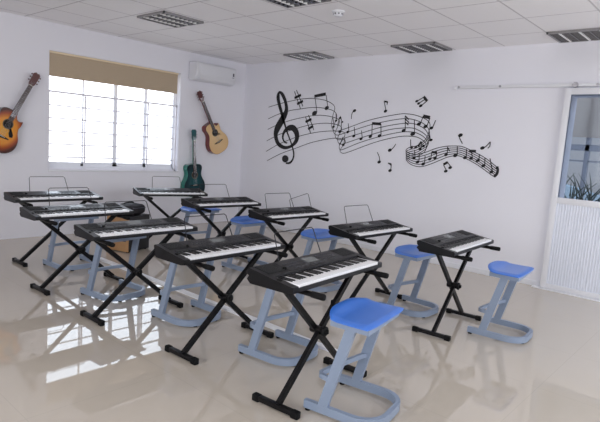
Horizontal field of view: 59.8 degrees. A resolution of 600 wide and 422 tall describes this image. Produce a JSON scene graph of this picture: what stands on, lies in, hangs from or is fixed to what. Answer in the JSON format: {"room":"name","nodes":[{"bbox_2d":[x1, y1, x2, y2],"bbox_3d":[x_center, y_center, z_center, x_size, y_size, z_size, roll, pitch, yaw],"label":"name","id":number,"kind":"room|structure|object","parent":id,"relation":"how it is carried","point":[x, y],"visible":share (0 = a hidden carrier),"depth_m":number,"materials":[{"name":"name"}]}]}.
{"room":"music room","nodes":[
{"label":"music room","id":0,"kind":"room"},
{"bbox_2d":[0,11,245,239],"bbox_3d":[-3.795,-0.971,5.986,0.200,2.661,8.600,10,10,41],"label":"wall","id":1,"kind":"structure","parent":0,"point":[26,43],"depth_m":6.99,"materials":[{"name":"paint"}]},
{"bbox_2d":[0,72,40,152],"bbox_3d":[-3.405,-1.168,6.142,0.122,0.979,0.655,10,10,41],"label":"acoustic guitar","id":2,"kind":"object","parent":1,"relation":"attached to","point":[9,124],"visible":1,"depth_m":6.13,"materials":[{"name":"brown wood"}]},
{"bbox_2d":[48,90,176,170],"bbox_3d":[-2.541,-1.067,7.295,0.020,0.997,1.915,10,10,41],"label":"window grille","id":3,"kind":"object","parent":1,"relation":"in","point":[63,92],"visible":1,"depth_m":7.23,"materials":[{"name":"white metal"}]},
{"bbox_2d":[49,80,176,168],"bbox_3d":[-2.583,-1.315,7.332,0.072,1.480,1.947,10,10,41],"label":"window","id":4,"kind":"structure","parent":1,"relation":"in","point":[97,165],"depth_m":7.39,"materials":[{"name":"white metal"}]},
{"bbox_2d":[49,50,178,93],"bbox_3d":[-2.495,-1.881,7.189,0.076,0.305,1.899,10,10,41],"label":"roller blind","id":5,"kind":"object","parent":4,"relation":"attached to","point":[64,65],"visible":0.98,"depth_m":7.07,"materials":[{"name":"fabric"}]},
{"bbox_2d":[48,170,177,172],"bbox_3d":[-2.579,-0.564,7.378,0.122,0.023,1.947,10,10,41],"label":"trim","id":6,"kind":"structure","parent":1,"relation":"attached to","point":[48,170],"depth_m":7.21,"materials":[{"name":"white paint"}]},
{"bbox_2d":[180,129,204,196],"bbox_3d":[-1.665,-0.749,8.212,0.123,1.056,0.400,10,10,41],"label":"acoustic guitar","id":7,"kind":"object","parent":1,"relation":"attached to","point":[192,178],"visible":0.93,"depth_m":8.14,"materials":[{"name":"teal wood"}]},
{"bbox_2d":[196,91,227,153],"bbox_3d":[-1.421,-1.398,8.354,0.122,0.966,0.679,10,10,41],"label":"acoustic guitar","id":8,"kind":"object","parent":1,"relation":"attached to","point":[216,141],"visible":1,"depth_m":8.37,"materials":[{"name":"brown wood"}]},
{"bbox_2d":[189,61,235,85],"bbox_3d":[-1.361,-2.148,8.199,0.208,0.280,0.790,10,10,41],"label":"air conditioner","id":9,"kind":"object","parent":1,"relation":"attached to","point":[198,71],"visible":1,"depth_m":8.07,"materials":[{"name":"white plastic"}]},
{"bbox_2d":[0,221,599,421],"bbox_3d":[-0.608,1.021,3.146,9.200,0.120,8.800,10,10,41],"label":"floor","id":10,"kind":"structure","parent":0,"point":[57,364],"depth_m":3.49,"materials":[{"name":"tile"}]},
{"bbox_2d":[12,200,97,266],"bbox_3d":[-2.546,0.205,5.450,0.418,0.642,0.722,10,10,40],"label":"keyboard stand","id":11,"kind":"object","parent":10,"relation":"on","point":[24,264],"visible":0.52,"depth_m":5.33,"materials":[{"name":"black metal"}]},
{"bbox_2d":[4,176,102,202],"bbox_3d":[-2.561,-0.231,5.445,0.356,0.227,0.893,10,10,40],"label":"electronic keyboard","id":12,"kind":"object","parent":11,"relation":"on","point":[29,196],"visible":0.99,"depth_m":5.37,"materials":[{"name":"black plastic"}]},
{"bbox_2d":[8,192,23,194],"bbox_3d":[-2.832,-0.177,5.220,0.097,0.020,0.130,10,10,40],"label":"speaker grille","id":13,"kind":"object","parent":12,"relation":"attached to","point":[9,193],"depth_m":5.20,"materials":[{"name":"black plastic"}]},
{"bbox_2d":[78,190,91,192],"bbox_3d":[-2.373,-0.212,5.747,0.097,0.020,0.130,10,10,40],"label":"speaker grille","id":14,"kind":"object","parent":12,"relation":"attached to","point":[79,191],"depth_m":5.75,"materials":[{"name":"black plastic"}]},
{"bbox_2d":[43,217,98,270],"bbox_3d":[-2.302,0.282,5.304,0.424,0.561,0.472,10,9,38],"label":"stool","id":15,"kind":"object","parent":10,"relation":"on","point":[48,261],"visible":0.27,"depth_m":5.21,"materials":[{"name":"grey paint"}]},
{"bbox_2d":[30,215,129,295],"bbox_3d":[-1.937,0.355,4.632,0.418,0.636,0.722,10,9,39],"label":"keyboard stand","id":16,"kind":"object","parent":10,"relation":"on","point":[81,249],"visible":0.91,"depth_m":4.56,"materials":[{"name":"black metal"}]},
{"bbox_2d":[20,187,133,220],"bbox_3d":[-1.960,-0.077,4.618,0.356,0.227,0.893,10,9,39],"label":"electronic keyboard","id":17,"kind":"object","parent":16,"relation":"on","point":[35,213],"visible":1,"depth_m":4.53,"materials":[{"name":"black plastic"}]},
{"bbox_2d":[25,206,45,209],"bbox_3d":[-2.224,-0.022,4.386,0.097,0.020,0.130,10,9,39],"label":"speaker grille","id":18,"kind":"object","parent":17,"relation":"attached to","point":[30,207],"depth_m":4.39,"materials":[{"name":"black plastic"}]},
{"bbox_2d":[102,203,119,205],"bbox_3d":[-1.779,-0.060,4.925,0.097,0.020,0.130,10,9,39],"label":"speaker grille","id":19,"kind":"object","parent":17,"relation":"attached to","point":[106,204],"depth_m":4.93,"materials":[{"name":"black plastic"}]},
{"bbox_2d":[80,236,145,301],"bbox_3d":[-1.561,0.441,4.466,0.424,0.561,0.472,9,9,33],"label":"stool","id":20,"kind":"object","parent":10,"relation":"on","point":[94,269],"visible":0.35,"depth_m":4.38,"materials":[{"name":"grey paint"}]},
{"bbox_2d":[107,213,149,252],"bbox_3d":[-2.057,0.247,6.252,0.327,0.425,0.372,7,8,22],"label":"speaker box","id":21,"kind":"object","parent":10,"relation":"on","point":[125,246],"visible":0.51,"depth_m":6.11,"materials":[{"name":"brown wood"}]},
{"bbox_2d":[121,201,145,214],"bbox_3d":[-2.012,-0.036,6.217,0.278,0.145,0.310,7,8,24],"label":"equipment bag","id":22,"kind":"object","parent":21,"relation":"on","point":[137,208],"visible":0.68,"depth_m":6.15,"materials":[{"name":"black fabric"}]},
{"bbox_2d":[80,233,191,325],"bbox_3d":[-1.255,0.485,4.039,0.418,0.626,0.722,10,9,40],"label":"keyboard stand","id":23,"kind":"object","parent":10,"relation":"on","point":[103,244],"visible":0.87,"depth_m":3.99,"materials":[{"name":"black metal"}]},
{"bbox_2d":[74,200,197,240],"bbox_3d":[-1.258,0.056,4.049,0.356,0.227,0.893,10,9,40],"label":"electronic keyboard","id":24,"kind":"object","parent":23,"relation":"on","point":[105,230],"visible":1,"depth_m":3.95,"materials":[{"name":"black plastic"}]},
{"bbox_2d":[80,223,101,228],"bbox_3d":[-1.528,0.110,3.823,0.097,0.020,0.130,10,9,40],"label":"speaker grille","id":25,"kind":"object","parent":24,"relation":"attached to","point":[90,225],"depth_m":3.81,"materials":[{"name":"black plastic"}]},
{"bbox_2d":[162,218,180,221],"bbox_3d":[-1.071,0.074,4.352,0.097,0.020,0.130,10,9,40],"label":"speaker grille","id":26,"kind":"object","parent":24,"relation":"attached to","point":[163,219],"depth_m":4.35,"materials":[{"name":"black plastic"}]},
{"bbox_2d":[143,196,202,239],"bbox_3d":[-1.667,0.109,6.749,0.722,0.626,0.418,-1,9,-34],"label":"keyboard stand","id":27,"kind":"object","parent":10,"relation":"on","point":[148,198],"visible":0.3,"depth_m":6.72,"materials":[{"name":"black metal"}]},
{"bbox_2d":[133,176,207,195],"bbox_3d":[-1.675,-0.319,6.750,0.893,0.227,0.356,-1,9,-34],"label":"electronic keyboard","id":28,"kind":"object","parent":27,"relation":"on","point":[181,191],"visible":1,"depth_m":6.69,"materials":[{"name":"black plastic"}]},
{"bbox_2d":[151,261,220,326],"bbox_3d":[-0.835,0.549,4.021,0.424,0.561,0.472,10,9,37],"label":"stool","id":29,"kind":"object","parent":10,"relation":"on","point":[160,313],"visible":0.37,"depth_m":3.94,"materials":[{"name":"grey paint"}]},
{"bbox_2d":[179,206,221,240],"bbox_3d":[-1.232,0.221,6.373,0.424,0.561,0.472,11,10,43],"label":"stool","id":30,"kind":"object","parent":10,"relation":"on","point":[187,210],"visible":0.41,"depth_m":6.35,"materials":[{"name":"grey paint"}]},
{"bbox_2d":[100,257,337,351],"bbox_3d":[-0.962,0.739,4.628,3.300,0.014,0.070,10,10,41],"label":"cable trunking","id":31,"kind":"object","parent":10,"relation":"on","point":[188,293],"visible":0.43,"depth_m":4.42,"materials":[{"name":"white plastic"}]},
{"bbox_2d":[165,251,287,364],"bbox_3d":[-0.483,0.597,3.511,0.418,0.644,0.722,10,9,39],"label":"keyboard stand","id":32,"kind":"object","parent":10,"relation":"on","point":[227,297],"visible":0.94,"depth_m":3.46,"materials":[{"name":"black metal"}]},
{"bbox_2d":[154,214,284,264],"bbox_3d":[-0.519,0.163,3.480,0.356,0.227,0.893,10,9,39],"label":"electronic keyboard","id":33,"kind":"object","parent":32,"relation":"on","point":[186,252],"visible":1,"depth_m":3.37,"materials":[{"name":"black plastic"}]},
{"bbox_2d":[161,242,186,249],"bbox_3d":[-0.784,0.217,3.248,0.097,0.020,0.130,10,9,39],"label":"speaker grille","id":34,"kind":"object","parent":33,"relation":"attached to","point":[173,245],"depth_m":3.24,"materials":[{"name":"black plastic"}]},
{"bbox_2d":[242,233,262,238],"bbox_3d":[-0.339,0.180,3.786,0.097,0.020,0.130,10,9,39],"label":"speaker grille","id":35,"kind":"object","parent":33,"relation":"attached to","point":[248,235],"depth_m":3.77,"materials":[{"name":"black plastic"}]},
{"bbox_2d":[196,206,259,267],"bbox_3d":[-0.873,0.263,5.909,0.722,0.644,0.418,-3,10,-44],"label":"keyboard stand","id":36,"kind":"object","parent":10,"relation":"on","point":[220,233],"visible":0.38,"depth_m":5.90,"materials":[{"name":"black metal"}]},
{"bbox_2d":[181,184,260,208],"bbox_3d":[-0.889,-0.173,5.902,0.893,0.227,0.356,-3,10,-44],"label":"electronic keyboard","id":37,"kind":"object","parent":36,"relation":"on","point":[216,202],"visible":1,"depth_m":5.81,"materials":[{"name":"black plastic"}]},
{"bbox_2d":[185,198,198,200],"bbox_3d":[-1.178,-0.124,5.698,0.130,0.020,0.097,-3,10,-44],"label":"speaker grille","id":38,"kind":"object","parent":37,"relation":"attached to","point":[186,199],"depth_m":5.69,"materials":[{"name":"black plastic"}]},
{"bbox_2d":[221,216,271,270],"bbox_3d":[-0.552,0.351,5.728,0.424,0.561,0.472,10,10,41],"label":"stool","id":39,"kind":"object","parent":10,"relation":"on","point":[240,221],"visible":0.6,"depth_m":5.64,"materials":[{"name":"grey paint"}]},
{"bbox_2d":[238,288,317,365],"bbox_3d":[-0.098,0.672,3.461,0.424,0.561,0.472,9,9,35],"label":"stool","id":40,"kind":"object","parent":10,"relation":"on","point":[258,325],"visible":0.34,"depth_m":3.37,"materials":[{"name":"grey paint"}]},
{"bbox_2d":[257,217,328,261],"bbox_3d":[-0.100,0.381,5.429,0.418,0.640,0.722,11,10,42],"label":"keyboard stand","id":41,"kind":"object","parent":10,"relation":"on","point":[288,247],"visible":0.47,"depth_m":5.42,"materials":[{"name":"black metal"}]},
{"bbox_2d":[248,193,328,220],"bbox_3d":[-0.118,-0.056,5.420,0.356,0.231,0.893,11,10,42],"label":"electronic keyboard","id":42,"kind":"object","parent":41,"relation":"on","point":[286,213],"visible":1,"depth_m":5.32,"materials":[{"name":"black plastic"}]},
{"bbox_2d":[252,209,267,212],"bbox_3d":[-0.397,-0.002,5.204,0.097,0.020,0.130,11,10,42],"label":"speaker grille","id":43,"kind":"object","parent":42,"relation":"attached to","point":[255,210],"depth_m":5.19,"materials":[{"name":"black plastic"}]},
{"bbox_2d":[252,270,388,419],"bbox_3d":[0.130,0.693,2.961,0.418,0.678,0.722,9,9,36],"label":"keyboard stand","id":44,"kind":"object","parent":10,"relation":"on","point":[320,331],"visible":0.84,"depth_m":2.88,"materials":[{"name":"black metal"}]},
{"bbox_2d":[247,227,381,294],"bbox_3d":[0.099,0.241,2.932,0.356,0.227,0.893,9,9,36],"label":"electronic keyboard","id":45,"kind":"object","parent":44,"relation":"on","point":[291,276],"visible":1,"depth_m":2.79,"materials":[{"name":"black plastic"}]},
{"bbox_2d":[255,264,284,273],"bbox_3d":[-0.154,0.298,2.687,0.097,0.020,0.130,9,9,36],"label":"speaker grille","id":46,"kind":"object","parent":45,"relation":"attached to","point":[266,268],"depth_m":2.68,"materials":[{"name":"black plastic"}]},
{"bbox_2d":[331,248,353,255],"bbox_3d":[0.264,0.256,3.247,0.097,0.020,0.130,9,9,36],"label":"speaker grille","id":47,"kind":"object","parent":45,"relation":"attached to","point":[339,251],"depth_m":3.24,"materials":[{"name":"black plastic"}]},
{"bbox_2d":[301,228,343,292],"bbox_3d":[0.203,0.475,5.172,0.424,0.561,0.472,11,10,43],"label":"stool","id":48,"kind":"object","parent":10,"relation":"on","point":[322,235],"visible":0.63,"depth_m":5.03,"materials":[{"name":"grey paint"}]},
{"bbox_2d":[303,297,403,421],"bbox_3d":[0.326,0.787,2.800,0.424,0.561,0.472,9,9,32],"label":"stool","id":49,"kind":"object","parent":10,"relation":"on","point":[363,316],"visible":1,"depth_m":2.71,"materials":[{"name":"grey paint"}]},
{"bbox_2d":[331,232,416,301],"bbox_3d":[0.679,0.519,4.750,0.418,0.646,0.722,11,10,42],"label":"keyboard stand","id":50,"kind":"object","parent":10,"relation":"on","point":[384,290],"visible":0.53,"depth_m":4.81,"materials":[{"name":"black metal"}]},
{"bbox_2d":[328,205,412,239],"bbox_3d":[0.639,0.083,4.717,0.356,0.227,0.893,11,10,42],"label":"electronic keyboard","id":51,"kind":"object","parent":50,"relation":"on","point":[359,230],"visible":1,"depth_m":4.60,"materials":[{"name":"black plastic"}]},
{"bbox_2d":[333,224,349,228],"bbox_3d":[0.361,0.135,4.501,0.097,0.020,0.130,11,10,42],"label":"speaker grille","id":52,"kind":"object","parent":51,"relation":"attached to","point":[340,226],"depth_m":4.49,"materials":[{"name":"black plastic"}]},
{"bbox_2d":[379,220,394,223],"bbox_3d":[0.837,0.103,5.013,0.097,0.020,0.130,11,10,42],"label":"speaker grille","id":53,"kind":"object","parent":51,"relation":"attached to","point":[383,221],"depth_m":5.00,"materials":[{"name":"black plastic"}]},
{"bbox_2d":[379,244,438,317],"bbox_3d":[1.010,0.603,4.618,0.424,0.561,0.472,11,10,42],"label":"stool","id":54,"kind":"object","parent":10,"relation":"on","point":[408,252],"visible":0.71,"depth_m":4.54,"materials":[{"name":"grey paint"}]},
{"bbox_2d":[412,245,500,341],"bbox_3d":[1.271,0.619,4.230,0.418,0.662,0.722,10,9,37],"label":"keyboard stand","id":55,"kind":"object","parent":10,"relation":"on","point":[454,285],"visible":0.97,"depth_m":4.17,"materials":[{"name":"black metal"}]},
{"bbox_2d":[417,230,493,256],"bbox_3d":[1.273,0.250,4.217,0.300,0.080,0.893,10,9,37],"label":"electronic keyboard","id":56,"kind":"object","parent":55,"relation":"on","point":[455,243],"visible":1,"depth_m":4.06,"materials":[{"name":"black plastic"}]},
{"bbox_2d":[423,238,439,243],"bbox_3d":[0.999,0.230,3.984,0.097,0.020,0.130,10,9,37],"label":"speaker grille","id":57,"kind":"object","parent":56,"relation":"attached to","point":[428,240],"depth_m":3.98,"materials":[{"name":"black plastic"}]},
{"bbox_2d":[457,230,471,234],"bbox_3d":[1.427,0.189,4.537,0.097,0.020,0.130,10,9,37],"label":"speaker grille","id":58,"kind":"object","parent":56,"relation":"attached to","point":[463,232],"depth_m":4.53,"materials":[{"name":"black plastic"}]},
{"bbox_2d":[467,261,533,343],"bbox_3d":[1.638,0.706,4.152,0.424,0.561,0.472,9,9,36],"label":"stool","id":59,"kind":"object","parent":10,"relation":"on","point":[504,270],"visible":1,"depth_m":4.06,"materials":[{"name":"grey paint"}]},
{"bbox_2d":[0,0,599,63],"bbox_3d":[-0.415,-1.721,2.795,9.200,0.100,8.800,10,10,41],"label":"ceiling","id":60,"kind":"structure","parent":0,"point":[239,31],"depth_m":5.50,"materials":[{"name":"tile"}]},
{"bbox_2d":[137,11,203,27],"bbox_3d":[-1.427,-2.106,5.755,0.514,0.026,0.514,10,10,41],"label":"recessed light","id":61,"kind":"object","parent":60,"relation":"in","point":[167,18],"visible":1,"depth_m":5.71,"materials":[{"name":"grey metal"}]},
{"bbox_2d":[266,0,330,7],"bbox_3d":[-0.090,-1.853,4.515,0.514,0.026,0.514,10,10,41],"label":"recessed light","id":62,"kind":"object","parent":60,"relation":"in","point":[285,3],"visible":1,"depth_m":4.67,"materials":[{"name":"grey metal"}]},
{"bbox_2d":[283,52,333,60],"bbox_3d":[0.126,-2.220,7.501,0.584,0.026,0.444,10,10,41],"label":"recessed light","id":63,"kind":"object","parent":60,"relation":"in","point":[304,56],"visible":1,"depth_m":7.45,"materials":[{"name":"grey metal"}]},
{"bbox_2d":[332,9,344,16],"bbox_3d":[0.362,-1.861,4.936,0.124,0.055,0.124,10,10,41],"label":"smoke detector","id":64,"kind":"object","parent":60,"relation":"attached to","point":[336,12],"visible":1,"depth_m":4.90,"materials":[{"name":"white paint"}]},
{"bbox_2d":[391,41,451,53],"bbox_3d":[1.470,-1.975,6.328,0.584,0.026,0.454,10,10,41],"label":"recessed light","id":65,"kind":"object","parent":60,"relation":"in","point":[422,47],"visible":1,"depth_m":6.28,"materials":[{"name":"grey metal"}]},
{"bbox_2d":[546,28,599,42],"bbox_3d":[2.810,-1.730,5.152,0.584,0.026,0.454,10,10,41],"label":"recessed light","id":66,"kind":"object","parent":60,"relation":"in","point":[592,34],"visible":1,"depth_m":5.15,"materials":[{"name":"grey metal"}]},
{"bbox_2d":[238,40,599,280],"bbox_3d":[2.344,-0.564,6.178,8.800,2.661,0.200,10,10,41],"label":"wall","id":67,"kind":"structure","parent":0,"point":[511,208],"depth_m":6.67,"materials":[{"name":"paint"}]},
{"bbox_2d":[267,90,498,176],"bbox_3d":[0.903,-1.122,7.285,3.866,1.159,0.002,10,10,41],"label":"decal","id":68,"kind":"object","parent":67,"relation":"attached to","point":[282,118],"visible":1,"depth_m":7.38,"materials":[{"name":"black plastic"}]},
{"bbox_2d":[266,224,539,285],"bbox_3d":[0.820,0.479,7.460,5.140,0.060,0.012,10,10,41],"label":"baseboard","id":69,"kind":"structure","parent":67,"relation":"attached to","point":[434,261],"depth_m":6.66,"materials":[{"name":"white paint"}]},
{"bbox_2d":[415,96,427,106],"bbox_3d":[1.556,-1.402,6.685,0.183,0.148,0.001,10,10,41],"label":"decal","id":70,"kind":"object","parent":67,"relation":"attached to","point":[424,97],"visible":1,"depth_m":6.68,"materials":[{"name":"black plastic"}]},
{"bbox_2d":[443,161,451,172],"bbox_3d":[1.832,-0.548,6.495,0.126,0.145,0.001,10,10,41],"label":"decal","id":71,"kind":"object","parent":67,"relation":"attached to","point":[446,162],"visible":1,"depth_m":6.50,"materials":[{"name":"black plastic"}]},
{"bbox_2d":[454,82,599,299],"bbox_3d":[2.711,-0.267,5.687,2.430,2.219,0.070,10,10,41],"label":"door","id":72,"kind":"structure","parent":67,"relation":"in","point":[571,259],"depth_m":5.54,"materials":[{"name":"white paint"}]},
{"bbox_2d":[531,285,599,301],"bbox_3d":[3.006,0.910,5.481,1.100,0.012,0.065,10,10,41],"label":"trim","id":73,"kind":"structure","parent":67,"relation":"attached to","point":[535,286],"depth_m":5.59,"materials":[{"name":"white"}]},
{"label":"outside","id":74,"kind":"structure","parent":0,"visible":0},
{"bbox_2d":[564,184,599,201],"bbox_3d":[9.972,0.779,15.761,24.000,4.644,0.500,10,10,41],"label":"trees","id":75,"kind":"object","parent":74,"point":[567,188],"depth_m":16.56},
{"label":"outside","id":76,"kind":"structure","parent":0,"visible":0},
{"bbox_3d":[4.610,0.877,7.070,5.000,0.100,4.000,10,10,41],"label":"ground","id":77,"kind":"structure","parent":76,"visible":0},
{"bbox_2d":[564,172,599,201],"bbox_3d":[3.316,0.169,6.239,0.848,1.331,0.291,10,10,41],"label":"plant","id":78,"kind":"object","parent":77,"relation":"on","point":[590,196],"visible":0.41,"depth_m":6.17,"materials":[{"name":"green plant"}]},
{"bbox_2d":[569,98,599,199],"bbox_3d":[4.348,-0.497,6.410,3.900,2.750,0.160,10,10,41],"label":"building","id":79,"kind":"structure","parent":77,"relation":"on","point":[587,115],"depth_m":6.83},
{"bbox_2d":[572,98,599,137],"bbox_3d":[4.369,-1.355,6.255,3.900,1.010,0.020,10,10,41],"label":"shade","id":80,"kind":"object","parent":79,"relation":"attached to","point":[587,115],"depth_m":6.80,"materials":[{"name":"white fabric"}]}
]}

